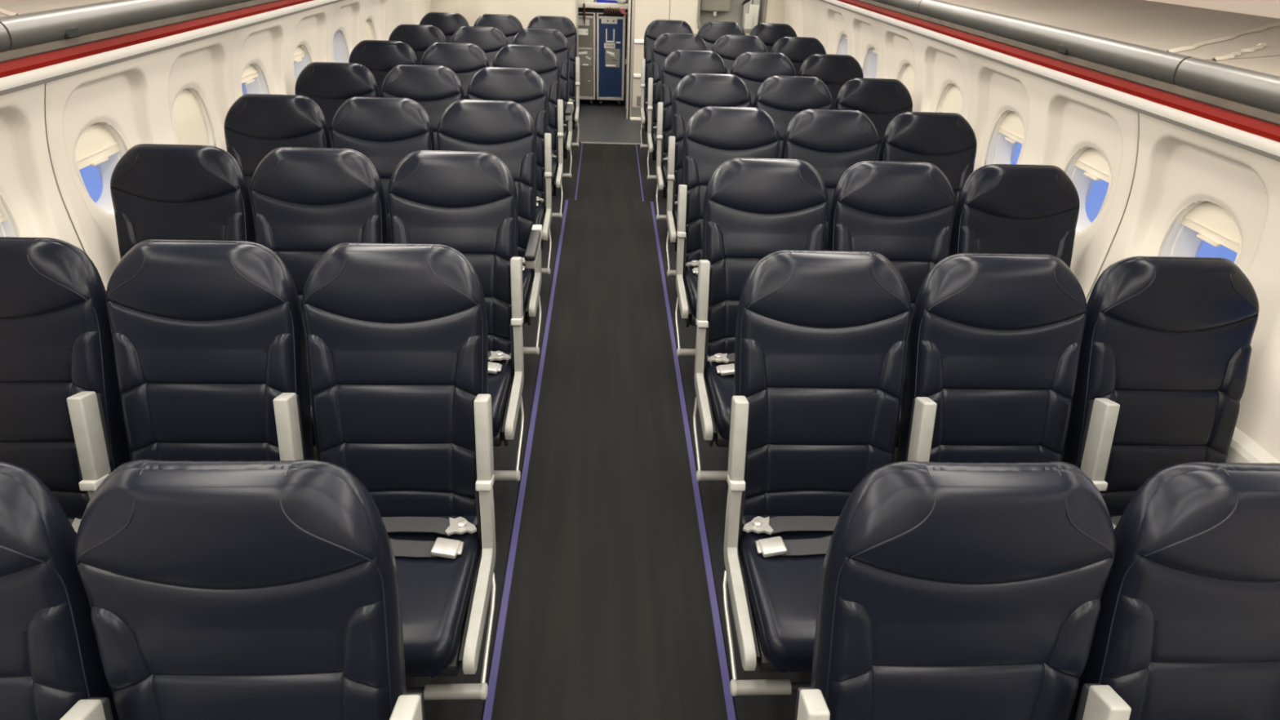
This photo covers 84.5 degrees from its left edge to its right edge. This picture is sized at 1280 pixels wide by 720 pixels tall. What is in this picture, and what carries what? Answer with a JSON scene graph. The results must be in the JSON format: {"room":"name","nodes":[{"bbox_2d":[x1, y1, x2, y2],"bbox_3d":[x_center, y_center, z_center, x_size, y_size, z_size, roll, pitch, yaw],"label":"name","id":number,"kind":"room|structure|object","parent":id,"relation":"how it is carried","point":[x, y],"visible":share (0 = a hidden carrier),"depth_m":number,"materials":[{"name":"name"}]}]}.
{"room":"aircraft cabin","nodes":[
{"label":"aircraft cabin","id":0,"kind":"room"},
{"bbox_2d":[0,0,431,290],"bbox_3d":[-1.995,-0.458,2.861,0.166,1.440,11.300,1,32,-3],"label":"wall","id":1,"kind":"structure","parent":0,"point":[42,126],"depth_m":2.75,"materials":[{"name":"beige plastic"}]},
{"bbox_2d":[0,192,20,236],"bbox_3d":[-2.094,-0.390,2.156,0.121,0.454,0.411,1,32,-3],"label":"window","id":2,"kind":"structure","parent":1,"relation":"in","point":[9,227],"depth_m":2.30,"materials":[{"name":"white plastic"}]},
{"bbox_2d":[74,121,128,214],"bbox_3d":[-2.119,-0.740,2.724,0.121,0.454,0.414,1,32,-3],"label":"window","id":3,"kind":"structure","parent":1,"relation":"in","point":[100,143],"depth_m":2.74,"materials":[{"name":"white plastic"}]},
{"bbox_2d":[75,123,120,169],"bbox_3d":[-2.087,-0.825,2.673,0.006,0.140,0.298,1,32,-3],"label":"shade","id":4,"kind":"object","parent":3,"relation":"attached to","point":[99,141],"depth_m":2.70,"materials":[{"name":"beige plastic"}]},
{"bbox_2d":[172,87,215,146],"bbox_3d":[-2.144,-1.090,3.294,0.121,0.454,0.414,1,32,-3],"label":"window","id":5,"kind":"structure","parent":1,"relation":"in","point":[192,125],"depth_m":3.32,"materials":[{"name":"white plastic"}]},
{"bbox_2d":[240,62,271,95],"bbox_3d":[-2.170,-1.452,3.882,0.121,0.454,0.439,1,32,-3],"label":"window","id":6,"kind":"structure","parent":1,"relation":"in","point":[253,77],"depth_m":3.97,"materials":[{"name":"white plastic"}]},
{"bbox_2d":[241,64,259,83],"bbox_3d":[-2.137,-1.560,3.816,0.006,0.085,0.290,1,32,-3],"label":"shade","id":7,"kind":"object","parent":6,"relation":"attached to","point":[252,71],"depth_m":3.86,"materials":[{"name":"beige plastic"}]},
{"bbox_2d":[293,44,312,80],"bbox_3d":[-2.196,-1.823,4.486,0.121,0.454,0.439,1,32,-3],"label":"window","id":8,"kind":"structure","parent":1,"relation":"in","point":[302,58],"depth_m":4.57,"materials":[{"name":"glass"}]},
{"bbox_2d":[293,45,306,61],"bbox_3d":[-2.164,-1.932,4.421,0.006,0.085,0.290,1,32,-3],"label":"shade","id":9,"kind":"object","parent":8,"relation":"attached to","point":[300,51],"depth_m":4.48,"materials":[{"name":"beige plastic"}]},
{"bbox_2d":[333,30,349,62],"bbox_3d":[-2.223,-2.201,5.100,0.121,0.454,0.453,1,32,-3],"label":"window","id":10,"kind":"structure","parent":1,"relation":"in","point":[340,53],"depth_m":5.22,"materials":[{"name":"white plastic"}]},
{"bbox_2d":[364,18,376,39],"bbox_3d":[-2.251,-2.584,5.723,0.121,0.454,0.453,1,32,-3],"label":"window","id":11,"kind":"structure","parent":1,"relation":"in","point":[369,28],"depth_m":5.78,"materials":[{"name":"white plastic"}]},
{"bbox_2d":[312,93,897,719],"bbox_3d":[-0.177,-0.198,3.983,4.200,0.066,12.800,1,32,-3],"label":"floor","id":12,"kind":"structure","parent":0,"point":[713,494],"depth_m":2.94,"materials":[{"name":"grey carpet"}]},
{"bbox_2d":[406,484,496,700],"bbox_3d":[-1.143,0.636,1.903,1.488,0.646,0.563,1,32,-3],"label":"frame","id":13,"kind":"object","parent":12,"relation":"on","point":[484,580],"visible":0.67,"depth_m":1.82,"materials":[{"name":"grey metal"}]},
{"bbox_2d":[0,236,131,533],"bbox_3d":[-1.634,0.231,1.735,0.530,0.857,0.787,1,32,-3],"label":"seat","id":14,"kind":"object","parent":13,"relation":"on","point":[62,421],"visible":0.65,"depth_m":1.84,"materials":[{"name":"black leather"}]},
{"bbox_2d":[106,239,314,461],"bbox_3d":[-1.134,0.236,1.759,0.530,0.857,0.787,1,32,-3],"label":"seat","id":15,"kind":"object","parent":13,"relation":"on","point":[210,348],"visible":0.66,"depth_m":1.86,"materials":[{"name":"black leather"}]},
{"bbox_2d":[302,242,493,678],"bbox_3d":[-0.635,0.240,1.784,0.530,0.857,0.787,1,32,-3],"label":"seat","id":16,"kind":"object","parent":13,"relation":"on","point":[396,334],"visible":0.81,"depth_m":1.88,"materials":[{"name":"black leather"}]},
{"bbox_2d":[381,515,480,678],"bbox_3d":[-0.663,0.586,1.848,0.454,0.120,0.509,1,32,-3],"label":"seat cushion","id":17,"kind":"object","parent":16,"relation":"on","point":[436,586],"depth_m":1.79,"materials":[{"name":"black leather"}]},
{"bbox_2d":[493,322,524,481],"bbox_3d":[-1.191,0.164,2.669,1.488,0.646,0.563,1,32,-3],"label":"frame","id":18,"kind":"object","parent":12,"relation":"on","point":[514,401],"visible":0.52,"depth_m":2.63,"materials":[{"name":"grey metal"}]},
{"bbox_2d":[110,143,255,258],"bbox_3d":[-1.681,-0.241,2.501,0.530,0.857,0.787,1,32,-3],"label":"seat","id":19,"kind":"object","parent":18,"relation":"on","point":[168,192],"visible":0.37,"depth_m":2.58,"materials":[{"name":"black leather"}]},
{"bbox_2d":[250,146,388,445],"bbox_3d":[-1.182,-0.236,2.526,0.530,0.857,0.787,1,32,-3],"label":"seat","id":20,"kind":"object","parent":18,"relation":"on","point":[306,202],"visible":0.42,"depth_m":2.61,"materials":[{"name":"black leather"}]},
{"bbox_2d":[309,386,315,439],"bbox_3d":[-1.210,0.109,2.590,0.454,0.120,0.509,1,32,-3],"label":"seat cushion","id":21,"kind":"object","parent":20,"relation":"on","point":[313,428],"depth_m":2.38,"materials":[{"name":"black leather"}]},
{"bbox_2d":[387,150,523,446],"bbox_3d":[-0.682,-0.232,2.550,0.530,0.857,0.787,1,32,-3],"label":"seat","id":22,"kind":"object","parent":18,"relation":"on","point":[465,202],"visible":0.61,"depth_m":2.63,"materials":[{"name":"black leather"}]},
{"bbox_2d":[488,351,513,437],"bbox_3d":[-0.711,0.114,2.615,0.454,0.120,0.509,1,32,-3],"label":"seat cushion","id":23,"kind":"object","parent":22,"relation":"on","point":[500,373],"depth_m":2.59,"materials":[{"name":"black leather"}]},
{"bbox_2d":[523,243,542,355],"bbox_3d":[-1.230,-0.310,3.439,1.488,0.646,0.563,1,32,-3],"label":"frame","id":24,"kind":"object","parent":12,"relation":"on","point":[534,299],"visible":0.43,"depth_m":3.38,"materials":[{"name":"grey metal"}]},
{"bbox_2d":[224,93,332,192],"bbox_3d":[-1.720,-0.715,3.271,0.530,0.857,0.787,1,32,-3],"label":"seat","id":25,"kind":"object","parent":24,"relation":"on","point":[255,125],"visible":0.37,"depth_m":3.34,"materials":[{"name":"black leather"}]},
{"bbox_2d":[331,97,435,243],"bbox_3d":[-1.221,-0.710,3.296,0.530,0.857,0.787,1,32,-3],"label":"seat","id":26,"kind":"object","parent":24,"relation":"on","point":[384,130],"visible":0.35,"depth_m":3.37,"materials":[{"name":"black leather"}]},
{"bbox_2d":[436,99,542,324],"bbox_3d":[-0.720,-0.706,3.320,0.533,0.857,0.787,1,32,-3],"label":"seat","id":27,"kind":"object","parent":24,"relation":"on","point":[505,130],"visible":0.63,"depth_m":3.39,"materials":[{"name":"black leather"}]},
{"bbox_2d":[522,263,533,313],"bbox_3d":[-0.750,-0.360,3.385,0.454,0.120,0.509,1,32,-3],"label":"seat cushion","id":28,"kind":"object","parent":27,"relation":"on","point":[527,273],"depth_m":3.34,"materials":[{"name":"black leather"}]},
{"bbox_2d":[541,176,551,275],"bbox_3d":[-1.277,-0.793,4.223,1.488,0.646,0.563,1,32,-3],"label":"frame","id":29,"kind":"object","parent":12,"relation":"on","point":[547,218],"visible":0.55,"depth_m":4.20,"materials":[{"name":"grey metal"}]},
{"bbox_2d":[294,62,379,148],"bbox_3d":[-1.768,-1.198,4.055,0.530,0.857,0.787,1,32,-3],"label":"seat","id":30,"kind":"object","parent":29,"relation":"on","point":[329,85],"visible":0.22,"depth_m":4.12,"materials":[{"name":"black leather"}]},
{"bbox_2d":[381,64,464,151],"bbox_3d":[-1.268,-1.193,4.080,0.530,0.857,0.787,1,32,-3],"label":"seat","id":31,"kind":"object","parent":29,"relation":"on","point":[434,87],"visible":0.36,"depth_m":4.14,"materials":[{"name":"black leather"}]},
{"bbox_2d":[466,66,551,225],"bbox_3d":[-0.769,-1.188,4.104,0.530,0.857,0.787,1,32,-3],"label":"seat","id":32,"kind":"object","parent":29,"relation":"on","point":[524,86],"visible":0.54,"depth_m":4.17,"materials":[{"name":"black leather"}]},
{"bbox_2d":[536,200,545,225],"bbox_3d":[-0.797,-0.843,4.169,0.454,0.120,0.509,1,32,-3],"label":"seat cushion","id":33,"kind":"object","parent":32,"relation":"on","point":[540,211],"depth_m":4.16,"materials":[{"name":"black leather"}]},
{"bbox_2d":[551,136,563,218],"bbox_3d":[-1.296,-1.288,5.030,1.488,0.646,0.563,1,32,-3],"label":"frame","id":34,"kind":"object","parent":12,"relation":"on","point":[557,182],"visible":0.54,"depth_m":5.00,"materials":[{"name":"grey metal"}]},
{"bbox_2d":[348,40,418,97],"bbox_3d":[-1.786,-1.693,4.862,0.530,0.857,0.787,1,32,-3],"label":"seat","id":35,"kind":"object","parent":34,"relation":"on","point":[380,57],"visible":0.3,"depth_m":4.92,"materials":[{"name":"black leather"}]},
{"bbox_2d":[421,42,489,99],"bbox_3d":[-1.286,-1.689,4.887,0.530,0.857,0.787,1,32,-3],"label":"seat","id":36,"kind":"object","parent":34,"relation":"on","point":[465,60],"visible":0.27,"depth_m":4.94,"materials":[{"name":"black leather"}]},
{"bbox_2d":[492,44,563,194],"bbox_3d":[-0.787,-1.684,4.911,0.530,0.857,0.787,1,32,-3],"label":"seat","id":37,"kind":"object","parent":34,"relation":"on","point":[541,60],"visible":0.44,"depth_m":4.97,"materials":[{"name":"black leather"}]},
{"bbox_2d":[551,157,557,187],"bbox_3d":[-0.816,-1.339,4.976,0.454,0.120,0.509,1,32,-3],"label":"seat cushion","id":38,"kind":"object","parent":37,"relation":"on","point":[554,163],"depth_m":4.92,"materials":[{"name":"black leather"}]},
{"bbox_2d":[562,115,572,177],"bbox_3d":[-1.307,-1.781,5.833,1.488,0.646,0.563,1,32,-3],"label":"frame","id":39,"kind":"object","parent":12,"relation":"on","point":[569,123],"visible":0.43,"depth_m":5.78,"materials":[{"name":"grey metal"}]},
{"bbox_2d":[388,24,447,65],"bbox_3d":[-1.797,-2.186,5.665,0.530,0.857,0.787,1,32,-3],"label":"seat","id":40,"kind":"object","parent":39,"relation":"on","point":[419,37],"visible":0.27,"depth_m":5.72,"materials":[{"name":"black leather"}]},
{"bbox_2d":[450,26,508,66],"bbox_3d":[-1.298,-2.182,5.690,0.530,0.857,0.787,1,32,-3],"label":"seat","id":41,"kind":"object","parent":39,"relation":"on","point":[491,40],"visible":0.29,"depth_m":5.74,"materials":[{"name":"black leather"}]},
{"bbox_2d":[511,28,573,155],"bbox_3d":[-0.797,-2.177,5.715,0.533,0.857,0.787,1,32,-3],"label":"seat","id":42,"kind":"object","parent":39,"relation":"on","point":[555,40],"visible":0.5,"depth_m":5.77,"materials":[{"name":"black leather"}]},
{"bbox_2d":[571,84,579,146],"bbox_3d":[-1.318,-2.287,6.658,1.488,0.646,0.563,1,32,-3],"label":"frame","id":43,"kind":"object","parent":12,"relation":"on","point":[576,113],"visible":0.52,"depth_m":6.63,"materials":[{"name":"grey metal"}]},
{"bbox_2d":[419,12,469,42],"bbox_3d":[-1.808,-2.692,6.489,0.530,0.857,0.787,1,32,-3],"label":"seat","id":44,"kind":"object","parent":43,"relation":"on","point":[448,23],"visible":0.23,"depth_m":6.54,"materials":[{"name":"black leather"}]},
{"bbox_2d":[473,13,523,44],"bbox_3d":[-1.309,-2.688,6.514,0.530,0.857,0.787,1,32,-3],"label":"seat","id":45,"kind":"object","parent":43,"relation":"on","point":[509,25],"visible":0.2,"depth_m":6.56,"materials":[{"name":"black leather"}]},
{"bbox_2d":[527,15,579,126],"bbox_3d":[-0.809,-2.683,6.539,0.530,0.857,0.787,1,32,-3],"label":"seat","id":46,"kind":"object","parent":43,"relation":"on","point":[565,25],"visible":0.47,"depth_m":6.60,"materials":[{"name":"black leather"}]},
{"bbox_2d":[577,10,596,105],"bbox_3d":[-0.713,-3.748,8.678,0.339,1.038,0.730,1,32,-3],"label":"cart","id":47,"kind":"object","parent":12,"relation":"on","point":[587,32],"visible":0.58,"depth_m":8.35,"materials":[{"name":"metal"}]},
{"bbox_2d":[577,0,628,108],"bbox_3d":[-0.817,-4.185,8.286,1.376,2.200,0.650,1,32,-3],"label":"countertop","id":48,"kind":"structure","parent":12,"relation":"on","point":[590,6],"depth_m":8.09,"materials":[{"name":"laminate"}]},
{"bbox_2d":[577,0,627,8],"bbox_3d":[-0.827,-4.213,8.287,1.355,0.055,0.620,1,32,-3],"label":"countertop","id":49,"kind":"structure","parent":48,"relation":"on","point":[588,5],"depth_m":8.04,"materials":[{"name":"beige laminate"}]},
{"bbox_2d":[577,7,627,12],"bbox_3d":[-0.819,-4.040,8.094,1.355,0.034,0.030,1,32,-3],"label":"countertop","id":50,"kind":"structure","parent":48,"relation":"on","point":[579,8],"depth_m":8.10,"materials":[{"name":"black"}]},
{"bbox_2d":[482,142,736,719],"bbox_3d":[-0.122,0.463,2.847,0.708,0.011,10.170,1,32,-3],"label":"carpet","id":51,"kind":"object","parent":12,"relation":"on","point":[609,610],"visible":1,"depth_m":2.67,"materials":[{"name":"grey carpet"}]},
{"bbox_2d":[596,11,625,106],"bbox_3d":[-0.364,-3.741,8.690,0.332,1.038,0.742,1,32,-3],"label":"cart","id":52,"kind":"object","parent":12,"relation":"on","point":[611,28],"visible":0.98,"depth_m":8.36,"materials":[{"name":"metal"}]},
{"bbox_2d":[640,87,648,148],"bbox_3d":[0.744,-2.268,6.760,1.488,0.646,0.563,1,32,-3],"label":"frame","id":53,"kind":"object","parent":12,"relation":"on","point":[643,119],"visible":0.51,"depth_m":6.66,"materials":[{"name":"grey metal"}]},
{"bbox_2d":[640,19,693,128],"bbox_3d":[0.258,-2.673,6.592,0.530,0.857,0.787,1,32,-3],"label":"seat","id":54,"kind":"object","parent":53,"relation":"on","point":[656,28],"visible":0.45,"depth_m":6.65,"materials":[{"name":"black leather"}]},
{"bbox_2d":[697,21,745,50],"bbox_3d":[0.757,-2.669,6.616,0.530,0.857,0.787,1,32,-3],"label":"seat","id":55,"kind":"object","parent":53,"relation":"on","point":[710,32],"visible":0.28,"depth_m":6.67,"materials":[{"name":"black leather"}]},
{"bbox_2d":[749,22,797,52],"bbox_3d":[1.256,-2.664,6.641,0.530,0.857,0.787,1,32,-3],"label":"seat","id":56,"kind":"object","parent":53,"relation":"on","point":[769,33],"visible":0.27,"depth_m":6.69,"materials":[{"name":"black leather"}]},
{"bbox_2d":[647,109,657,179],"bbox_3d":[0.802,-1.762,5.938,1.488,0.646,0.563,1,32,-3],"label":"frame","id":57,"kind":"object","parent":12,"relation":"on","point":[650,119],"visible":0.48,"depth_m":5.83,"materials":[{"name":"grey metal"}]},
{"bbox_2d":[647,32,708,158],"bbox_3d":[0.315,-2.167,5.769,0.530,0.857,0.787,1,32,-3],"label":"seat","id":58,"kind":"object","parent":57,"relation":"on","point":[666,43],"visible":0.34,"depth_m":5.83,"materials":[{"name":"black leather"}]},
{"bbox_2d":[711,35,767,74],"bbox_3d":[0.814,-2.162,5.794,0.530,0.857,0.787,1,32,-3],"label":"seat","id":59,"kind":"object","parent":57,"relation":"on","point":[729,47],"visible":0.27,"depth_m":5.85,"materials":[{"name":"black leather"}]},
{"bbox_2d":[770,36,826,75],"bbox_3d":[1.313,-2.158,5.819,0.530,0.857,0.787,1,32,-3],"label":"seat","id":60,"kind":"object","parent":57,"relation":"on","point":[797,49],"visible":0.26,"depth_m":5.87,"materials":[{"name":"black leather"}]},
{"bbox_2d":[656,138,666,220],"bbox_3d":[0.859,-1.268,5.137,1.488,0.646,0.563,1,32,-3],"label":"frame","id":61,"kind":"object","parent":12,"relation":"on","point":[660,185],"visible":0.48,"depth_m":5.03,"materials":[{"name":"grey metal"}]},
{"bbox_2d":[656,49,727,196],"bbox_3d":[0.372,-1.673,4.969,0.530,0.857,0.787,1,32,-3],"label":"seat","id":62,"kind":"object","parent":61,"relation":"on","point":[678,64],"visible":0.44,"depth_m":5.03,"materials":[{"name":"black leather"}]},
{"bbox_2d":[729,52,795,107],"bbox_3d":[0.871,-1.669,4.994,0.530,0.857,0.787,1,32,-3],"label":"seat","id":63,"kind":"object","parent":61,"relation":"on","point":[753,68],"visible":0.23,"depth_m":5.05,"materials":[{"name":"black leather"}]},
{"bbox_2d":[798,53,863,109],"bbox_3d":[1.371,-1.664,5.018,0.530,0.857,0.787,1,32,-3],"label":"seat","id":64,"kind":"object","parent":61,"relation":"on","point":[834,70],"visible":0.23,"depth_m":5.08,"materials":[{"name":"black leather"}]},
{"bbox_2d":[666,178,677,276],"bbox_3d":[0.904,-0.773,4.331,1.488,0.646,0.563,1,32,-3],"label":"frame","id":65,"kind":"object","parent":12,"relation":"on","point":[672,233],"visible":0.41,"depth_m":4.23,"materials":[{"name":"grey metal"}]},
{"bbox_2d":[666,73,751,227],"bbox_3d":[0.417,-1.177,4.163,0.530,0.857,0.787,1,32,-3],"label":"seat","id":66,"kind":"object","parent":65,"relation":"on","point":[694,92],"visible":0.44,"depth_m":4.23,"materials":[{"name":"black leather"}]},
{"bbox_2d":[753,75,832,159],"bbox_3d":[0.917,-1.173,4.188,0.530,0.857,0.787,1,32,-3],"label":"seat","id":67,"kind":"object","parent":65,"relation":"on","point":[782,97],"visible":0.25,"depth_m":4.25,"materials":[{"name":"black leather"}]},
{"bbox_2d":[833,78,912,158],"bbox_3d":[1.416,-1.168,4.213,0.530,0.857,0.787,1,32,-3],"label":"seat","id":68,"kind":"object","parent":65,"relation":"on","point":[882,100],"visible":0.34,"depth_m":4.27,"materials":[{"name":"black leather"}]},
{"bbox_2d":[675,235,695,356],"bbox_3d":[0.921,-0.290,3.546,1.488,0.646,0.563,1,32,-3],"label":"frame","id":69,"kind":"object","parent":12,"relation":"on","point":[682,300],"visible":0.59,"depth_m":3.44,"materials":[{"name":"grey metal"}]},
{"bbox_2d":[676,106,779,325],"bbox_3d":[0.434,-0.695,3.377,0.530,0.857,0.787,1,32,-3],"label":"seat","id":70,"kind":"object","parent":69,"relation":"on","point":[714,135],"visible":0.5,"depth_m":3.45,"materials":[{"name":"black leather"}]},
{"bbox_2d":[684,262,697,317],"bbox_3d":[0.450,-0.349,3.444,0.454,0.120,0.509,1,32,-3],"label":"seat cushion","id":71,"kind":"object","parent":70,"relation":"on","point":[691,274],"depth_m":3.39,"materials":[{"name":"black leather"}]},
{"bbox_2d":[780,109,879,250],"bbox_3d":[0.933,-0.690,3.402,0.530,0.857,0.787,1,32,-3],"label":"seat","id":72,"kind":"object","parent":69,"relation":"on","point":[832,141],"visible":0.31,"depth_m":3.47,"materials":[{"name":"black leather"}]},
{"bbox_2d":[877,111,977,207],"bbox_3d":[1.433,-0.686,3.427,0.530,0.857,0.787,1,32,-3],"label":"seat","id":73,"kind":"object","parent":69,"relation":"on","point":[947,141],"visible":0.39,"depth_m":3.50,"materials":[{"name":"black leather"}]},
{"bbox_2d":[693,326,728,481],"bbox_3d":[0.954,0.184,2.775,1.488,0.646,0.563,1,32,-3],"label":"frame","id":74,"kind":"object","parent":12,"relation":"on","point":[702,401],"visible":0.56,"depth_m":2.66,"materials":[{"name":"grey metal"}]},
{"bbox_2d":[695,157,827,447],"bbox_3d":[0.468,-0.221,2.607,0.530,0.857,0.787,1,32,-3],"label":"seat","id":75,"kind":"object","parent":74,"relation":"on","point":[754,209],"visible":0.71,"depth_m":2.69,"materials":[{"name":"black leather"}]},
{"bbox_2d":[704,354,734,440],"bbox_3d":[0.483,0.125,2.674,0.454,0.120,0.509,1,32,-3],"label":"seat cushion","id":76,"kind":"object","parent":75,"relation":"on","point":[719,375],"depth_m":2.61,"materials":[{"name":"black leather"}]},
{"bbox_2d":[826,160,955,447],"bbox_3d":[0.967,-0.216,2.632,0.530,0.857,0.787,1,32,-3],"label":"seat","id":77,"kind":"object","parent":74,"relation":"on","point":[903,212],"visible":0.38,"depth_m":2.72,"materials":[{"name":"black leather"}]},
{"bbox_2d":[896,405,901,441],"bbox_3d":[0.983,0.129,2.699,0.454,0.120,0.509,1,32,-3],"label":"airplane seat","id":78,"kind":"object","parent":77,"relation":"on","point":[897,438],"depth_m":2.48,"materials":[{"name":"black leather"}]},
{"bbox_2d":[948,164,1079,268],"bbox_3d":[1.466,-0.212,2.657,0.530,0.857,0.787,1,32,-3],"label":"seat","id":79,"kind":"object","parent":74,"relation":"on","point":[999,208],"visible":0.41,"depth_m":2.74,"materials":[{"name":"black leather"}]},
{"bbox_2d":[722,485,810,696],"bbox_3d":[0.979,0.655,2.008,1.488,0.646,0.563,1,32,-3],"label":"frame","id":80,"kind":"object","parent":12,"relation":"on","point":[734,574],"visible":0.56,"depth_m":1.86,"materials":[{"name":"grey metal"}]},
{"bbox_2d":[727,249,911,673],"bbox_3d":[0.492,0.251,1.840,0.530,0.857,0.787,1,32,-3],"label":"seat","id":81,"kind":"object","parent":80,"relation":"on","point":[820,346],"visible":0.82,"depth_m":1.94,"materials":[{"name":"black leather"}]},
{"bbox_2d":[738,515,839,673],"bbox_3d":[0.508,0.596,1.906,0.454,0.120,0.509,1,32,-3],"label":"seat cushion","id":82,"kind":"object","parent":81,"relation":"on","point":[783,585],"depth_m":1.84,"materials":[{"name":"black leather"}]},
{"bbox_2d":[896,253,1087,462],"bbox_3d":[0.992,0.255,1.865,0.530,0.857,0.787,1,32,-3],"label":"seat","id":83,"kind":"object","parent":80,"relation":"on","point":[993,346],"visible":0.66,"depth_m":1.96,"materials":[{"name":"black leather"}]},
{"bbox_2d":[1062,256,1258,528],"bbox_3d":[1.491,0.260,1.889,0.530,0.857,0.787,1,32,-3],"label":"seat","id":84,"kind":"object","parent":80,"relation":"on","point":[1166,352],"visible":0.66,"depth_m":1.99,"materials":[{"name":"black leather"}]},
{"bbox_3d":[-1.142,1.063,1.207,1.488,0.646,0.563,1,32,-3],"label":"frame","id":85,"kind":"object","parent":12,"relation":"on","visible":0},
{"bbox_2d":[0,461,119,719],"bbox_3d":[-1.122,0.682,1.029,0.543,0.860,0.679,1,32,-3],"label":"seat","id":86,"kind":"object","parent":85,"relation":"on","point":[51,668],"visible":0.86,"depth_m":1.13,"materials":[{"name":"black leather"}]},
{"bbox_2d":[74,459,424,719],"bbox_3d":[-0.622,0.687,1.054,0.543,0.860,0.679,1,32,-3],"label":"seat","id":87,"kind":"object","parent":85,"relation":"on","point":[224,589],"visible":1,"depth_m":1.13,"materials":[{"name":"black leather"}]},
{"bbox_3d":[1.033,1.083,1.315,1.488,0.646,0.563,1,32,-3],"label":"frame","id":88,"kind":"object","parent":12,"relation":"on","visible":0},
{"bbox_2d":[794,461,1115,719],"bbox_3d":[0.538,0.698,1.111,0.543,0.860,0.679,1,32,-3],"label":"seat","id":89,"kind":"object","parent":88,"relation":"on","point":[948,590],"visible":1,"depth_m":1.19,"materials":[{"name":"black leather"}]},
{"bbox_2d":[1068,462,1279,719],"bbox_3d":[1.037,0.702,1.136,0.543,0.860,0.679,1,32,-3],"label":"seat","id":90,"kind":"object","parent":88,"relation":"on","point":[1188,626],"visible":0.93,"depth_m":1.21,"materials":[{"name":"black leather"}]},
{"bbox_2d":[431,0,784,119],"bbox_3d":[-0.322,-3.877,7.576,3.900,2.450,0.280,1,32,-3],"label":"wall","id":91,"kind":"structure","parent":0,"point":[642,13],"depth_m":7.58,"materials":[{"name":"white plastic"}]},
{"bbox_2d":[700,0,731,16],"bbox_3d":[0.828,-4.081,7.553,0.330,0.700,0.130,1,32,-3],"label":"pad","id":92,"kind":"object","parent":91,"relation":"attached to","point":[714,6],"visible":0.89,"depth_m":7.63,"materials":[{"name":"grey plastic"}]},
{"bbox_2d":[742,0,759,29],"bbox_3d":[1.222,-3.820,7.693,0.175,0.360,0.119,1,32,-3],"label":"bundle","id":93,"kind":"object","parent":91,"relation":"in","point":[750,13],"visible":0.86,"depth_m":7.69,"materials":[{"name":"grey"}]},
{"bbox_2d":[783,0,1279,463],"bbox_3d":[1.746,-0.424,3.047,0.166,1.440,11.300,1,32,-3],"label":"wall","id":94,"kind":"structure","parent":0,"point":[1158,168],"depth_m":2.60,"materials":[{"name":"beige plastic"}]},
{"bbox_2d":[835,34,847,54],"bbox_3d":[1.757,-2.548,5.922,0.121,0.454,0.453,1,32,-3],"label":"window","id":95,"kind":"structure","parent":94,"relation":"in","point":[842,43],"depth_m":6.02,"materials":[{"name":"white plastic"}]},
{"bbox_2d":[862,47,877,78],"bbox_3d":[1.785,-2.164,5.298,0.121,0.454,0.453,1,32,-3],"label":"window","id":96,"kind":"structure","parent":94,"relation":"in","point":[869,69],"depth_m":5.42,"materials":[{"name":"glass"}]},
{"bbox_2d":[896,62,914,97],"bbox_3d":[1.812,-1.786,4.684,0.121,0.454,0.439,1,32,-3],"label":"window","id":97,"kind":"structure","parent":94,"relation":"in","point":[906,75],"depth_m":4.68,"materials":[{"name":"white plastic"}]},
{"bbox_2d":[934,83,963,115],"bbox_3d":[1.838,-1.415,4.080,0.121,0.454,0.439,1,32,-3],"label":"window","id":98,"kind":"structure","parent":94,"relation":"in","point":[951,101],"depth_m":4.09,"materials":[{"name":"white plastic"}]},
{"bbox_2d":[985,110,1024,164],"bbox_3d":[1.864,-1.054,3.493,0.121,0.454,0.414,1,32,-3],"label":"window","id":99,"kind":"structure","parent":94,"relation":"in","point":[1009,128],"depth_m":3.59,"materials":[{"name":"white plastic"}]},
{"bbox_2d":[998,111,1023,143],"bbox_3d":[1.839,-1.144,3.436,0.006,0.128,0.295,1,32,-3],"label":"shade","id":100,"kind":"object","parent":99,"relation":"attached to","point":[1010,124],"depth_m":3.47,"materials":[{"name":"beige plastic"}]},
{"bbox_2d":[1063,146,1111,232],"bbox_3d":[1.889,-0.703,2.923,0.121,0.454,0.414,1,32,-3],"label":"window","id":101,"kind":"structure","parent":94,"relation":"in","point":[1088,163],"depth_m":2.97,"materials":[{"name":"white plastic"}]},
{"bbox_2d":[1074,147,1110,182],"bbox_3d":[1.864,-0.803,2.860,0.006,0.105,0.286,1,32,-3],"label":"shade","id":102,"kind":"object","parent":101,"relation":"attached to","point":[1091,160],"depth_m":2.89,"materials":[{"name":"beige plastic"}]},
{"bbox_2d":[1157,200,1241,265],"bbox_3d":[1.914,-0.353,2.354,0.121,0.454,0.411,1,32,-3],"label":"window","id":103,"kind":"structure","parent":94,"relation":"in","point":[1207,221],"depth_m":2.37,"materials":[{"name":"white plastic"}]},
{"bbox_2d":[1180,201,1239,253],"bbox_3d":[1.889,-0.449,2.295,0.006,0.116,0.289,1,32,-3],"label":"shade","id":104,"kind":"object","parent":103,"relation":"attached to","point":[1216,227],"depth_m":2.31,"materials":[{"name":"beige plastic"}]},
{"bbox_3d":[-0.098,-2.210,2.748,3.320,0.330,12.800,1,32,-3],"label":"ceiling","id":105,"kind":"structure","parent":0,"visible":0},
{"bbox_2d":[0,0,344,95],"bbox_3d":[-1.652,-1.440,2.272,0.662,0.888,11.300,1,32,-3],"label":"bin","id":106,"kind":"object","parent":105,"relation":"attached to","point":[42,42],"visible":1,"depth_m":1.80,"materials":[{"name":"plastic"}]},
{"bbox_2d":[818,0,1279,161],"bbox_3d":[1.482,-1.412,2.428,0.662,0.888,11.300,1,32,-3],"label":"bin","id":107,"kind":"object","parent":105,"relation":"attached to","point":[1211,68],"visible":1,"depth_m":1.93,"materials":[{"name":"plastic"}]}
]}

